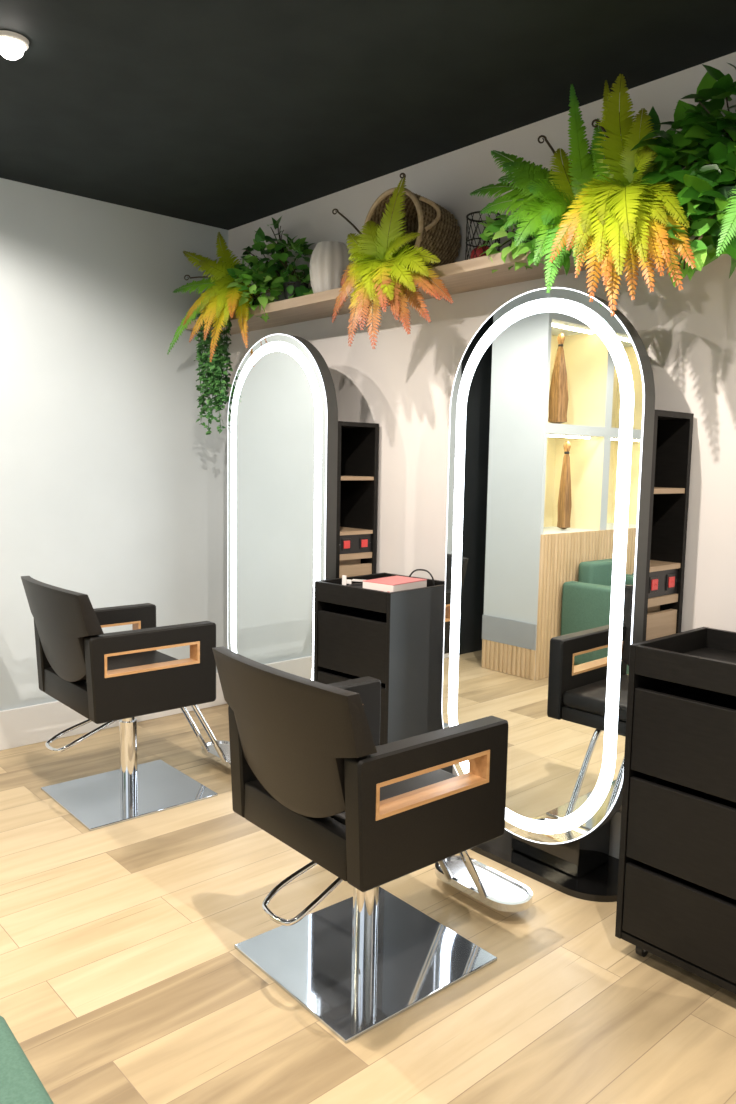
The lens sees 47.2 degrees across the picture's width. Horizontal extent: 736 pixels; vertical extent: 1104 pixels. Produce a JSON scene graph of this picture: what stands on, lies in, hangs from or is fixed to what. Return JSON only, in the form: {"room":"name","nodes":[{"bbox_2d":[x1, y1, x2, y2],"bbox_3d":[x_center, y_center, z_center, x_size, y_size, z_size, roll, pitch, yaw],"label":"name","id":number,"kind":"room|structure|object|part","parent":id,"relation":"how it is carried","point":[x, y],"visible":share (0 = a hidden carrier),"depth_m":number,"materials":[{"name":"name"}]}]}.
{"room":"salon","nodes":[
{"label":"salon","id":0,"kind":"room"},
{"bbox_2d":[0,178,227,710],"bbox_3d":[-1.734,-0.375,3.948,2.660,2.642,0.100,-4,8,-42],"label":"wall","id":1,"kind":"structure","parent":0,"point":[113,492],"depth_m":4.20,"materials":[{"name":"paint"}]},
{"bbox_2d":[0,672,226,750],"bbox_3d":[-1.755,0.852,4.002,2.559,0.190,0.016,-4,8,-42],"label":"baseboard","id":2,"kind":"structure","parent":1,"relation":"attached to","point":[22,726],"depth_m":4.14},
{"bbox_2d":[0,704,735,1103],"bbox_3d":[-0.687,1.286,1.310,4.800,0.060,5.700,-4,8,-42],"label":"floor","id":3,"kind":"structure","parent":0,"point":[124,980],"depth_m":2.25,"materials":[{"name":"brown wood"}]},
{"bbox_2d":[0,1016,53,1103],"bbox_3d":[-0.644,1.054,1.073,0.532,0.452,0.635,-4,8,-39],"label":"bench","id":4,"kind":"object","parent":3,"relation":"on","point":[20,1083],"visible":1,"depth_m":1.29,"materials":[{"name":"green fabric"}]},
{"bbox_2d":[21,576,230,830],"bbox_3d":[-0.916,0.550,3.552,0.932,0.915,0.600,-4,8,-40],"label":"chair","id":5,"kind":"object","parent":3,"relation":"on","point":[107,678],"visible":0.98,"depth_m":3.33,"materials":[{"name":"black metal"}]},
{"bbox_3d":[-1.204,0.310,3.274,0.162,0.387,0.600,-4,8,-40],"label":"backrest","id":6,"kind":"part","parent":5,"relation":"part of","materials":[{"name":"black leather"}]},
{"bbox_3d":[-1.172,0.553,3.332,0.056,0.108,0.463,-4,8,-40],"label":"panel","id":7,"kind":"part","parent":5,"relation":"part of","materials":[{"name":"black leather"}]},
{"bbox_3d":[-1.119,0.707,3.372,0.336,0.104,0.159,-4,8,-40],"label":"pump lever","id":8,"kind":"part","parent":5,"relation":"part of","materials":[{"name":"silver metal"}]},
{"bbox_3d":[-1.175,0.410,3.660,0.527,0.326,0.061,-4,8,-40],"label":"armrest","id":9,"kind":"part","parent":5,"relation":"part of","materials":[{"name":"black leather"}]},
{"bbox_3d":[-1.004,1.006,3.533,0.550,0.010,0.516,-4,8,-40],"label":"plate","id":10,"kind":"part","parent":5,"relation":"part of","materials":[{"name":"silver metal"}]},
{"bbox_3d":[-0.979,0.504,3.493,0.448,0.063,0.460,-4,8,-40],"label":"seat","id":11,"kind":"part","parent":5,"relation":"part of","materials":[{"name":"black leather"}]},
{"bbox_3d":[-0.833,0.459,3.265,0.527,0.326,0.061,-4,8,-40],"label":"armrest","id":12,"kind":"part","parent":5,"relation":"part of","materials":[{"name":"black leather"}]},
{"bbox_3d":[-0.840,0.743,3.742,0.312,0.384,0.023,-4,8,-40],"label":"footrest leg","id":13,"kind":"part","parent":5,"relation":"part of","materials":[{"name":"silver metal"}]},
{"bbox_3d":[-0.742,0.756,3.629,0.312,0.384,0.023,-4,8,-40],"label":"footrest leg","id":14,"kind":"part","parent":5,"relation":"part of","materials":[{"name":"silver metal"}]},
{"bbox_2d":[228,334,378,680],"bbox_3d":[-0.329,-0.015,4.003,0.326,1.965,0.770,-4,8,-42],"label":"mirror","id":15,"kind":"object","parent":3,"relation":"on","point":[303,480],"visible":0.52,"depth_m":3.82,"materials":[{"name":"silver metal"}]},
{"bbox_3d":[-0.440,-0.066,3.896,0.003,1.837,0.762,-4,8,-42],"label":"glass","id":16,"kind":"part","parent":15,"relation":"part of","materials":[{"name":"white mirror"}]},
{"bbox_2d":[228,334,326,579],"bbox_3d":[-0.440,-0.066,3.896,0.004,1.845,0.770,-4,8,-42],"label":"light","id":17,"kind":"object","parent":15,"relation":"attached to","point":[277,408],"depth_m":3.83,"materials":[{"name":"white"}]},
{"bbox_3d":[-0.416,-0.068,3.917,0.058,1.845,0.770,-4,8,-42],"label":"frame","id":18,"kind":"part","parent":15,"relation":"part of","materials":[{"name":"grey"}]},
{"bbox_3d":[-0.095,-0.033,3.704,0.052,0.052,0.004,-4,8,-42],"label":"socket plate","id":19,"kind":"part","parent":15,"relation":"part of","materials":[{"name":"red plastic"}]},
{"bbox_2d":[344,541,349,548],"bbox_3d":[-0.092,-0.033,3.700,0.036,0.034,0.005,-4,8,-42],"label":"socket","id":20,"kind":"object","parent":15,"relation":"attached to","point":[346,543],"depth_m":3.70,"materials":[{"name":"red plastic"}]},
{"bbox_3d":[-0.131,0.218,3.824,0.164,0.386,0.100,-4,8,-42],"label":"drawer","id":21,"kind":"part","parent":15,"relation":"part of","materials":[{"name":"brown wood"}]},
{"bbox_3d":[-0.066,0.237,3.773,0.194,0.362,0.022,-4,8,-42],"label":"drawer","id":22,"kind":"part","parent":15,"relation":"part of","materials":[{"name":"brown wood"}]},
{"bbox_3d":[-0.063,-0.037,3.747,0.196,0.082,0.018,-4,8,-42],"label":"socket panel","id":23,"kind":"part","parent":15,"relation":"part of","materials":[{"name":"black plastic"}]},
{"bbox_3d":[-0.062,0.018,3.751,0.196,0.026,0.024,-4,8,-42],"label":"rail","id":24,"kind":"part","parent":15,"relation":"part of","materials":[{"name":"brown wood"}]},
{"bbox_2d":[340,527,372,535],"bbox_3d":[-0.174,-0.102,3.866,0.196,0.016,0.370,-4,8,-42],"label":"shelf","id":25,"kind":"object","parent":15,"relation":"attached to","point":[344,531],"depth_m":3.77,"materials":[{"name":"brown wood"}]},
{"bbox_2d":[341,475,373,479],"bbox_3d":[-0.170,-0.341,3.840,0.196,0.016,0.370,-4,8,-42],"label":"shelf","id":26,"kind":"object","parent":15,"relation":"attached to","point":[343,477],"depth_m":3.73,"materials":[{"name":"brown wood"}]},
{"bbox_3d":[-0.017,-0.039,3.773,0.052,0.052,0.004,-4,8,-42],"label":"socket plate","id":27,"kind":"part","parent":15,"relation":"part of","materials":[{"name":"red plastic"}]},
{"bbox_2d":[361,539,367,546],"bbox_3d":[-0.015,-0.039,3.769,0.036,0.034,0.005,-4,8,-42],"label":"socket","id":28,"kind":"object","parent":15,"relation":"attached to","point":[364,542],"depth_m":3.77,"materials":[{"name":"red plastic"}]},
{"bbox_2d":[212,646,532,1042],"bbox_3d":[0.078,0.703,2.425,0.932,0.887,0.600,-4,8,-40],"label":"chair","id":29,"kind":"object","parent":3,"relation":"on","point":[310,768],"visible":1,"depth_m":2.19,"materials":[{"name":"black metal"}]},
{"bbox_3d":[-0.212,0.476,2.151,0.162,0.387,0.600,-4,8,-40],"label":"backrest","id":30,"kind":"part","parent":29,"relation":"part of","materials":[{"name":"black leather"}]},
{"bbox_3d":[-0.180,0.719,2.208,0.056,0.108,0.463,-4,8,-40],"label":"panel","id":31,"kind":"part","parent":29,"relation":"part of","materials":[{"name":"black leather"}]},
{"bbox_3d":[-0.127,0.873,2.248,0.336,0.104,0.159,-4,8,-40],"label":"pump lever","id":32,"kind":"part","parent":29,"relation":"part of","materials":[{"name":"silver metal"}]},
{"bbox_3d":[-0.179,0.577,2.537,0.527,0.326,0.061,-4,8,-40],"label":"armrest","id":33,"kind":"part","parent":29,"relation":"part of","materials":[{"name":"black leather"}]},
{"bbox_3d":[-0.009,1.145,2.405,0.550,0.010,0.516,-4,8,-40],"label":"plate","id":34,"kind":"part","parent":29,"relation":"part of","materials":[{"name":"silver metal"}]},
{"bbox_3d":[0.015,0.671,2.368,0.448,0.063,0.460,-4,8,-40],"label":"seat","id":35,"kind":"part","parent":29,"relation":"part of","materials":[{"name":"black leather"}]},
{"bbox_3d":[0.159,0.625,2.138,0.527,0.326,0.061,-4,8,-40],"label":"armrest","id":36,"kind":"part","parent":29,"relation":"part of","materials":[{"name":"black leather"}]},
{"bbox_3d":[0.157,0.895,2.614,0.313,0.355,0.023,-4,8,-40],"label":"footrest leg","id":37,"kind":"part","parent":29,"relation":"part of","materials":[{"name":"silver metal"}]},
{"bbox_3d":[0.253,0.909,2.500,0.313,0.355,0.023,-4,8,-40],"label":"footrest leg","id":38,"kind":"part","parent":29,"relation":"part of","materials":[{"name":"silver metal"}]},
{"bbox_2d":[314,572,452,773],"bbox_3d":[0.071,0.575,3.507,0.420,0.910,0.425,7,8,43],"label":"trolley","id":39,"kind":"object","parent":3,"relation":"on","point":[395,639],"visible":0.41,"depth_m":3.32,"materials":[{"name":"black laminate"}]},
{"bbox_2d":[342,575,351,584],"bbox_3d":[-0.087,0.138,3.454,0.040,0.085,0.013,4,7,28],"label":"hair clip","id":40,"kind":"object","parent":39,"relation":"on","point":[345,581],"visible":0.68,"depth_m":3.45,"materials":[{"name":"white plastic"}]},
{"bbox_3d":[-0.074,0.531,3.642,0.018,0.855,0.425,7,8,43],"label":"panel","id":41,"kind":"part","parent":39,"relation":"part of","materials":[{"name":"black laminate"}]},
{"bbox_3d":[-0.067,0.624,3.367,0.380,0.232,0.019,7,8,43],"label":"drawer","id":42,"kind":"part","parent":39,"relation":"part of","materials":[{"name":"black laminate"}]},
{"bbox_3d":[-0.063,0.371,3.340,0.380,0.233,0.019,7,8,43],"label":"drawer","id":43,"kind":"part","parent":39,"relation":"part of","materials":[{"name":"black laminate"}]},
{"bbox_2d":[318,581,388,612],"bbox_3d":[-0.062,0.176,3.317,0.383,0.080,0.018,7,8,43],"label":"drawer","id":44,"kind":"object","parent":39,"relation":"on","point":[356,597],"depth_m":3.30,"materials":[{"name":"black laminate"}]},
{"bbox_2d":[347,583,362,587],"bbox_3d":[-0.007,0.151,3.481,0.229,0.054,0.072,-1,6,-17],"label":"hair clipper","id":45,"kind":"object","parent":39,"relation":"in","point":[360,585],"visible":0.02,"depth_m":3.44,"materials":[{"name":"black plastic"}]},
{"bbox_2d":[363,576,426,591],"bbox_3d":[0.108,0.152,3.381,0.157,0.080,0.222,6,8,40],"label":"book","id":46,"kind":"object","parent":39,"relation":"in","point":[392,583],"visible":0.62,"depth_m":3.33,"materials":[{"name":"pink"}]},
{"bbox_3d":[0.109,0.114,3.378,0.157,0.004,0.221,6,8,40],"label":"lid","id":47,"kind":"part","parent":46,"relation":"part of","materials":[{"name":"pink paper"}]},
{"bbox_3d":[0.217,0.566,3.367,0.018,0.855,0.425,7,8,43],"label":"panel","id":48,"kind":"part","parent":39,"relation":"part of","materials":[{"name":"black laminate"}]},
{"bbox_2d":[409,569,434,585],"bbox_3d":[0.218,0.123,3.527,0.042,0.109,0.191,-4,8,-42],"label":"power cord","id":49,"kind":"object","parent":39,"relation":"in","point":[412,572],"visible":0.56,"depth_m":3.49,"materials":[{"name":"black plastic"}]},
{"bbox_2d":[442,287,693,901],"bbox_3d":[0.654,0.119,2.914,0.326,1.965,0.770,-4,8,-42],"label":"mirror","id":50,"kind":"object","parent":3,"relation":"on","point":[568,494],"visible":0.8,"depth_m":2.74,"materials":[{"name":"silver metal"}]},
{"bbox_3d":[0.637,1.085,3.017,0.326,0.022,0.706,-4,8,-42],"label":"foot plate","id":51,"kind":"part","parent":50,"relation":"part of","materials":[{"name":"black"}]},
{"bbox_3d":[0.567,0.066,2.828,0.058,1.845,0.770,-4,8,-42],"label":"frame","id":52,"kind":"part","parent":50,"relation":"part of","materials":[{"name":"grey metal"}]},
{"bbox_3d":[0.852,0.352,2.735,0.164,0.386,0.100,-4,8,-42],"label":"drawer","id":53,"kind":"part","parent":50,"relation":"part of","materials":[{"name":"brown wood"}]},
{"bbox_3d":[0.888,0.101,2.615,0.052,0.052,0.004,-4,8,-42],"label":"socket plate","id":54,"kind":"part","parent":50,"relation":"part of","materials":[{"name":"black plastic"}]},
{"bbox_2d":[651,579,657,590],"bbox_3d":[0.890,0.102,2.611,0.036,0.034,0.005,-4,8,-42],"label":"socket","id":55,"kind":"object","parent":50,"relation":"attached to","point":[654,582],"depth_m":2.61,"materials":[{"name":"red plastic"}]},
{"bbox_3d":[0.917,0.371,2.684,0.194,0.362,0.022,-4,8,-42],"label":"drawer","id":56,"kind":"part","parent":50,"relation":"part of","materials":[{"name":"brown wood"}]},
{"bbox_3d":[0.920,0.097,2.658,0.196,0.082,0.018,-4,8,-42],"label":"socket panel","id":57,"kind":"part","parent":50,"relation":"part of","materials":[{"name":"black plastic"}]},
{"bbox_3d":[0.921,0.152,2.662,0.196,0.026,0.024,-4,8,-42],"label":"rail","id":58,"kind":"part","parent":50,"relation":"part of","materials":[{"name":"brown wood"}]},
{"bbox_2d":[650,560,680,571],"bbox_3d":[0.808,0.032,2.777,0.196,0.016,0.370,-4,8,-42],"label":"shelf","id":59,"kind":"object","parent":50,"relation":"attached to","point":[655,565],"depth_m":2.68,"materials":[{"name":"brown wood"}]},
{"bbox_2d":[654,487,684,493],"bbox_3d":[0.813,-0.206,2.751,0.196,0.016,0.370,-4,8,-42],"label":"shelf","id":60,"kind":"object","parent":50,"relation":"attached to","point":[657,490],"depth_m":2.63,"materials":[{"name":"brown wood"}]},
{"bbox_3d":[0.966,0.095,2.684,0.052,0.052,0.004,-4,8,-42],"label":"socket plate","id":61,"kind":"part","parent":50,"relation":"part of","materials":[{"name":"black plastic"}]},
{"bbox_2d":[668,576,674,587],"bbox_3d":[0.968,0.096,2.681,0.036,0.034,0.005,-4,8,-42],"label":"socket","id":62,"kind":"object","parent":50,"relation":"attached to","point":[671,579],"depth_m":2.68,"materials":[{"name":"red plastic"}]},
{"bbox_2d":[615,627,735,993],"bbox_3d":[1.015,0.715,2.364,0.425,0.910,0.420,-4,8,-42],"label":"trolley","id":63,"kind":"object","parent":3,"relation":"on","point":[676,890],"visible":1,"depth_m":2.26,"materials":[{"name":"black laminate"}]},
{"bbox_3d":[0.882,0.669,2.509,0.425,0.855,0.018,-4,8,-42],"label":"panel","id":64,"kind":"part","parent":63,"relation":"part of","materials":[{"name":"black laminate"}]},
{"bbox_3d":[0.862,0.998,2.260,0.019,0.201,0.380,-4,8,-42],"label":"drawer","id":65,"kind":"part","parent":63,"relation":"part of","materials":[{"name":"black laminate"}]},
{"bbox_3d":[0.866,0.762,2.234,0.019,0.232,0.380,-4,8,-42],"label":"drawer","id":66,"kind":"part","parent":63,"relation":"part of","materials":[{"name":"black laminate"}]},
{"bbox_3d":[0.870,0.509,2.207,0.019,0.233,0.380,-4,8,-42],"label":"drawer","id":67,"kind":"part","parent":63,"relation":"part of","materials":[{"name":"black laminate"}]},
{"bbox_2d":[635,645,735,695],"bbox_3d":[0.871,0.315,2.184,0.018,0.080,0.383,-4,8,-42],"label":"drawer","id":68,"kind":"object","parent":63,"relation":"on","point":[714,675],"depth_m":2.21,"materials":[{"name":"black laminate"}]},
{"bbox_2d":[0,0,735,229],"bbox_3d":[-0.638,-1.400,1.022,4.800,0.060,5.700,-4,8,-42],"label":"ceiling","id":69,"kind":"structure","parent":0,"point":[223,114],"depth_m":2.77,"materials":[{"name":"black paint"}]},
{"bbox_2d":[0,30,28,59],"bbox_3d":[-1.076,-1.512,2.529,0.108,0.055,0.108,-4,8,-42],"label":"recessed light","id":70,"kind":"object","parent":69,"relation":"in","point":[13,45],"visible":1,"depth_m":2.50,"materials":[{"name":"white"}]},
{"bbox_2d":[228,52,735,810],"bbox_3d":[1.121,-0.189,2.692,0.100,2.642,5.600,-4,8,-42],"label":"wall","id":71,"kind":"structure","parent":0,"point":[403,385],"depth_m":3.35,"materials":[{"name":"paint"}]},
{"bbox_2d":[185,207,715,334],"bbox_3d":[0.730,-0.991,2.781,0.270,0.042,4.799,-4,8,-42],"label":"wall shelf","id":72,"kind":"object","parent":71,"relation":"attached to","point":[473,274],"visible":0.33,"depth_m":3.25,"materials":[{"name":"brown wood"}]},
{"bbox_2d":[167,232,255,361],"bbox_3d":[-0.721,-1.263,4.107,0.336,0.701,0.663,-4,8,-42],"label":"potted fern","id":73,"kind":"object","parent":72,"relation":"on","point":[218,299],"visible":0.85,"depth_m":4.05,"materials":[{"name":"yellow plant"}]},
{"bbox_2d":[194,306,236,434],"bbox_3d":[-0.746,-0.935,4.190,0.253,0.705,0.300,3,6,19],"label":"trailing plant","id":74,"kind":"object","parent":72,"relation":"hanging from","point":[214,374],"visible":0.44,"depth_m":4.12,"materials":[{"name":"green plant"}]},
{"bbox_2d":[227,216,313,321],"bbox_3d":[-0.462,-1.346,3.971,0.375,0.512,0.604,-4,8,-42],"label":"leafy plant","id":75,"kind":"object","parent":72,"relation":"on","point":[267,275],"visible":0.96,"depth_m":3.94,"materials":[{"name":"green plant"}]},
{"bbox_3d":[-0.340,-1.207,3.953,0.120,0.100,0.120,-4,8,-42],"label":"pot","id":76,"kind":"part","parent":75,"relation":"part of","materials":[{"name":"grey"}]},
{"bbox_2d":[309,241,352,292],"bbox_3d":[-0.165,-1.253,3.768,0.191,0.238,0.191,-4,8,-42],"label":"ceramic vase","id":77,"kind":"object","parent":72,"relation":"on","point":[328,260],"visible":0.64,"depth_m":3.69,"materials":[{"name":"white ceramic"}]},
{"bbox_2d":[332,173,452,348],"bbox_3d":[0.051,-1.080,3.168,0.252,0.656,0.748,-2,7,-25],"label":"potted fern","id":78,"kind":"object","parent":72,"relation":"on","point":[380,274],"visible":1,"depth_m":3.09,"materials":[{"name":"yellow plant"}]},
{"bbox_2d":[362,187,460,267],"bbox_3d":[0.181,-1.248,3.357,0.259,0.340,0.388,-4,8,-42],"label":"woven basket","id":79,"kind":"object","parent":72,"relation":"on","point":[439,230],"visible":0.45,"depth_m":3.28,"materials":[{"name":"brown wicker"}]},
{"bbox_3d":[0.235,-1.275,3.172,0.083,0.134,0.045,1,6,-5],"label":"handle","id":80,"kind":"part","parent":79,"relation":"part of","materials":[{"name":"wicker"}]},
{"bbox_2d":[465,211,500,259],"bbox_3d":[0.425,-1.148,3.116,0.131,0.188,0.131,-4,8,-42],"label":"wire basket","id":81,"kind":"object","parent":72,"relation":"on","point":[475,212],"visible":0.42,"depth_m":3.09,"materials":[{"name":"grey metal"}]},
{"bbox_2d":[470,240,488,258],"bbox_3d":[0.425,-1.105,3.121,0.087,0.097,0.096,-4,8,-42],"label":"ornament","id":82,"kind":"object","parent":81,"relation":"in","point":[479,251],"visible":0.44,"depth_m":3.09,"materials":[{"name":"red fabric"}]},
{"bbox_2d":[479,211,574,275],"bbox_3d":[0.531,-1.031,2.808,0.238,0.268,0.477,-1,6,-15],"label":"leafy plant","id":83,"kind":"object","parent":72,"relation":"on","point":[493,226],"visible":0.5,"depth_m":2.81,"materials":[{"name":"green plant"}]},
{"bbox_3d":[0.551,-1.065,2.922,0.090,0.070,0.090,-4,8,-42],"label":"pot","id":84,"kind":"part","parent":83,"relation":"part of","materials":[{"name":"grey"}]},
{"bbox_2d":[470,84,603,292],"bbox_3d":[0.580,-1.140,2.681,0.285,0.692,0.593,-1,7,-21],"label":"potted fern","id":85,"kind":"object","parent":72,"relation":"on","point":[546,195],"visible":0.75,"depth_m":2.63,"materials":[{"name":"green plant"}]},
{"bbox_2d":[549,74,695,316],"bbox_3d":[0.710,-1.040,2.396,0.340,0.771,0.461,1,6,2],"label":"potted fern","id":86,"kind":"object","parent":72,"relation":"on","point":[615,212],"visible":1,"depth_m":2.35,"materials":[{"name":"yellow plant"}]},
{"bbox_2d":[631,62,735,286],"bbox_3d":[0.971,-1.058,2.343,0.441,0.642,0.565,-4,8,-42],"label":"leafy plant","id":87,"kind":"object","parent":72,"relation":"on","point":[707,180],"visible":0.91,"depth_m":2.29,"materials":[{"name":"green plant"}]},
{"bbox_2d":[716,187,735,256],"bbox_3d":[1.083,-0.904,2.158,0.305,0.401,0.218,-3,7,-32],"label":"potted fern","id":88,"kind":"object","parent":72,"relation":"on","point":[733,210],"visible":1,"depth_m":2.16,"materials":[{"name":"green plant"}]},
{"bbox_2d":[452,765,620,858],"bbox_3d":[1.061,1.034,2.778,0.016,0.190,5.584,-4,8,-42],"label":"baseboard","id":89,"kind":"structure","parent":71,"relation":"attached to","point":[615,827],"depth_m":2.97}
]}

